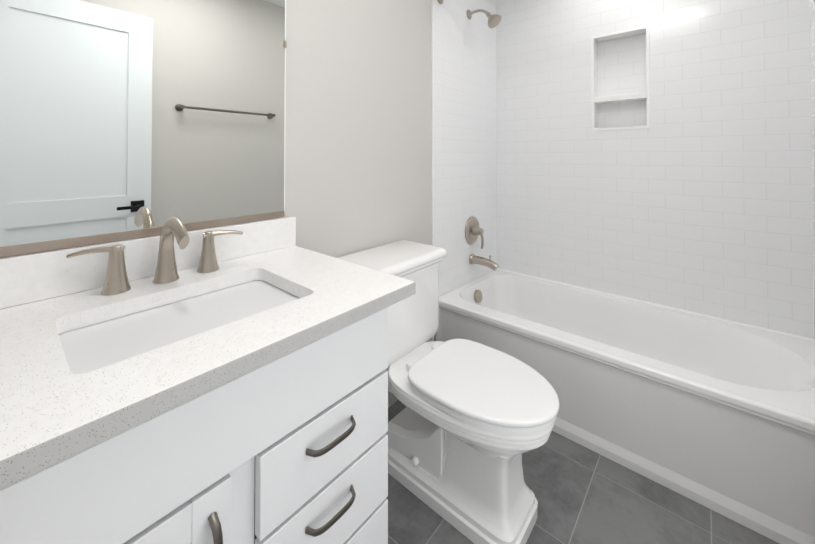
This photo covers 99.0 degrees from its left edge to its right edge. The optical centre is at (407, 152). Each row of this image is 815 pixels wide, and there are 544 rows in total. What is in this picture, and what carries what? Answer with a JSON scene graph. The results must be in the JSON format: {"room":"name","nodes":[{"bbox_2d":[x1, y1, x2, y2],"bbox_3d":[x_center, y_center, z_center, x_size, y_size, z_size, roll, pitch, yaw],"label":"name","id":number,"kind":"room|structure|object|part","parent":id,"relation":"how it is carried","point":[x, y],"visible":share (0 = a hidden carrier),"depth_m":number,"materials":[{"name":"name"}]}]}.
{"room":"bathroom","nodes":[
{"label":"bathroom","id":0,"kind":"room"},
{"bbox_2d":[2,0,434,407],"bbox_3d":[-0.167,-0.006,1.657,0.100,2.440,2.564,-1,-1,41],"label":"wall","id":1,"kind":"structure","parent":0,"point":[358,167],"depth_m":1.52,"materials":[{"name":"grey paint"}]},
{"bbox_2d":[0,0,286,257],"bbox_3d":[-0.697,-0.364,0.956,0.009,1.184,0.794,-1,-1,41],"label":"mirror","id":2,"kind":"object","parent":1,"relation":"attached to","point":[120,120],"visible":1,"depth_m":0.92,"materials":[{"name":"clear glass"}]},
{"bbox_2d":[0,216,295,308],"bbox_3d":[-0.681,0.281,0.954,0.020,0.104,0.827,-1,-1,41],"label":"backsplash","id":3,"kind":"structure","parent":1,"relation":"attached to","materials":[{"name":"stone"}]},
{"bbox_2d":[431,0,433,340],"bbox_3d":[0.139,-0.002,1.930,0.010,2.439,0.006,-1,-1,41],"label":"trim","id":4,"kind":"structure","parent":1,"relation":"attached to","point":[432,78],"depth_m":1.93,"materials":[{"name":"white"}]},
{"bbox_2d":[434,0,496,296],"bbox_3d":[0.392,-0.148,2.228,0.010,2.139,0.773,-1,-1,41],"label":"wall tiles","id":5,"kind":"structure","parent":1,"relation":"attached to","point":[465,122],"depth_m":2.17,"materials":[{"name":"white tile"}]},
{"bbox_2d":[465,216,483,248],"bbox_3d":[0.446,0.511,2.209,0.084,0.196,0.176,-1,-1,41],"label":"shower valve","id":6,"kind":"object","parent":5,"relation":"attached to","point":[473,231],"visible":1,"depth_m":2.19,"materials":[{"name":"silver metal"}]},
{"bbox_2d":[469,254,498,270],"bbox_3d":[0.484,0.685,2.175,0.184,0.089,0.066,-1,-1,41],"label":"tub spout","id":7,"kind":"object","parent":5,"relation":"attached to","point":[486,262],"visible":1,"depth_m":2.16,"materials":[{"name":"silver metal"}]},
{"bbox_2d":[467,9,501,27],"bbox_3d":[0.477,-0.838,2.161,0.218,0.152,0.090,-1,-1,41],"label":"shower head","id":8,"kind":"object","parent":5,"relation":"attached to","point":[494,20],"visible":1,"depth_m":2.12},
{"bbox_2d":[386,400,779,543],"bbox_3d":[0.418,1.236,1.075,1.724,0.060,2.664,-1,-1,41],"label":"floor","id":9,"kind":"structure","parent":0,"point":[583,495],"depth_m":1.17,"materials":[{"name":"grey tile"}]},
{"bbox_2d":[0,216,415,543],"bbox_3d":[-0.465,0.681,0.764,0.587,1.041,0.827,-1,-1,41],"label":"bathroom vanity","id":10,"kind":"object","parent":9,"relation":"on","point":[175,382],"visible":1,"depth_m":0.64,"materials":[{"name":"white paint"}]},
{"bbox_3d":[-0.404,0.806,0.444,0.020,0.553,0.336,-1,-1,41],"label":"door","id":11,"kind":"part","parent":10,"relation":"part of","materials":[{"name":"white paint"}]},
{"bbox_3d":[-0.159,0.761,0.731,0.020,0.148,0.322,-1,-1,41],"label":"drawer","id":12,"kind":"part","parent":10,"relation":"part of","materials":[{"name":"white paint"}]},
{"bbox_3d":[-0.159,0.606,0.733,0.020,0.146,0.322,-1,-1,41],"label":"drawer","id":13,"kind":"part","parent":10,"relation":"part of","materials":[{"name":"white paint"}]},
{"bbox_3d":[-0.159,0.965,0.728,0.020,0.243,0.322,-1,-1,41],"label":"drawer","id":14,"kind":"part","parent":10,"relation":"part of","materials":[{"name":"white paint"}]},
{"bbox_2d":[338,240,558,543],"bbox_3d":[0.138,0.817,1.291,0.804,0.784,0.468,-1,-1,41],"label":"toilet","id":15,"kind":"object","parent":9,"relation":"on","point":[470,423],"visible":0.98,"depth_m":1.16,"materials":[{"name":"white ceramic"}]},
{"bbox_3d":[-0.066,0.457,1.470,0.269,0.060,0.468,-1,-1,41],"label":"tank lid","id":16,"kind":"part","parent":15,"relation":"part of","materials":[{"name":"white ceramic"}]},
{"bbox_3d":[-0.072,0.650,1.473,0.236,0.324,0.418,-1,-1,41],"label":"tank","id":17,"kind":"part","parent":15,"relation":"part of","materials":[{"name":"white ceramic"}]},
{"bbox_3d":[0.244,0.795,1.200,0.510,0.023,0.360,-1,-1,41],"label":"seat","id":18,"kind":"part","parent":15,"relation":"part of","materials":[{"name":"white plastic"}]},
{"bbox_2d":[435,268,814,543],"bbox_3d":[0.970,1.012,1.724,1.500,0.406,0.762,-1,-1,41],"label":"bathtub","id":19,"kind":"object","parent":9,"relation":"on","point":[715,414],"visible":0.81,"depth_m":1.39,"materials":[{"name":"white ceramic"}]},
{"bbox_2d":[496,0,814,340],"bbox_3d":[1.265,-0.001,2.083,1.724,2.440,0.145,-1,-1,41],"label":"wall","id":20,"kind":"structure","parent":0,"point":[697,196],"depth_m":1.88,"materials":[{"name":"tile"}]},
{"bbox_2d":[591,25,649,130],"bbox_3d":[1.260,-0.417,2.057,0.294,0.577,0.098,-1,-1,41],"label":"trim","id":21,"kind":"structure","parent":20,"relation":"attached to","point":[596,100],"depth_m":2.05,"materials":[{"name":"white tile"}]},
{"bbox_3d":[1.068,-0.021,0.602,0.100,2.440,2.564,-1,-1,41],"label":"wall","id":22,"kind":"structure","parent":0,"visible":0},
{"bbox_2d":[809,0,814,322],"bbox_3d":[1.542,-0.162,1.245,0.010,2.139,0.773,-1,-1,41],"label":"wall tiles","id":23,"kind":"structure","parent":22,"relation":"attached to","point":[812,33],"depth_m":1.52,"materials":[{"name":"white tile"}]}
]}

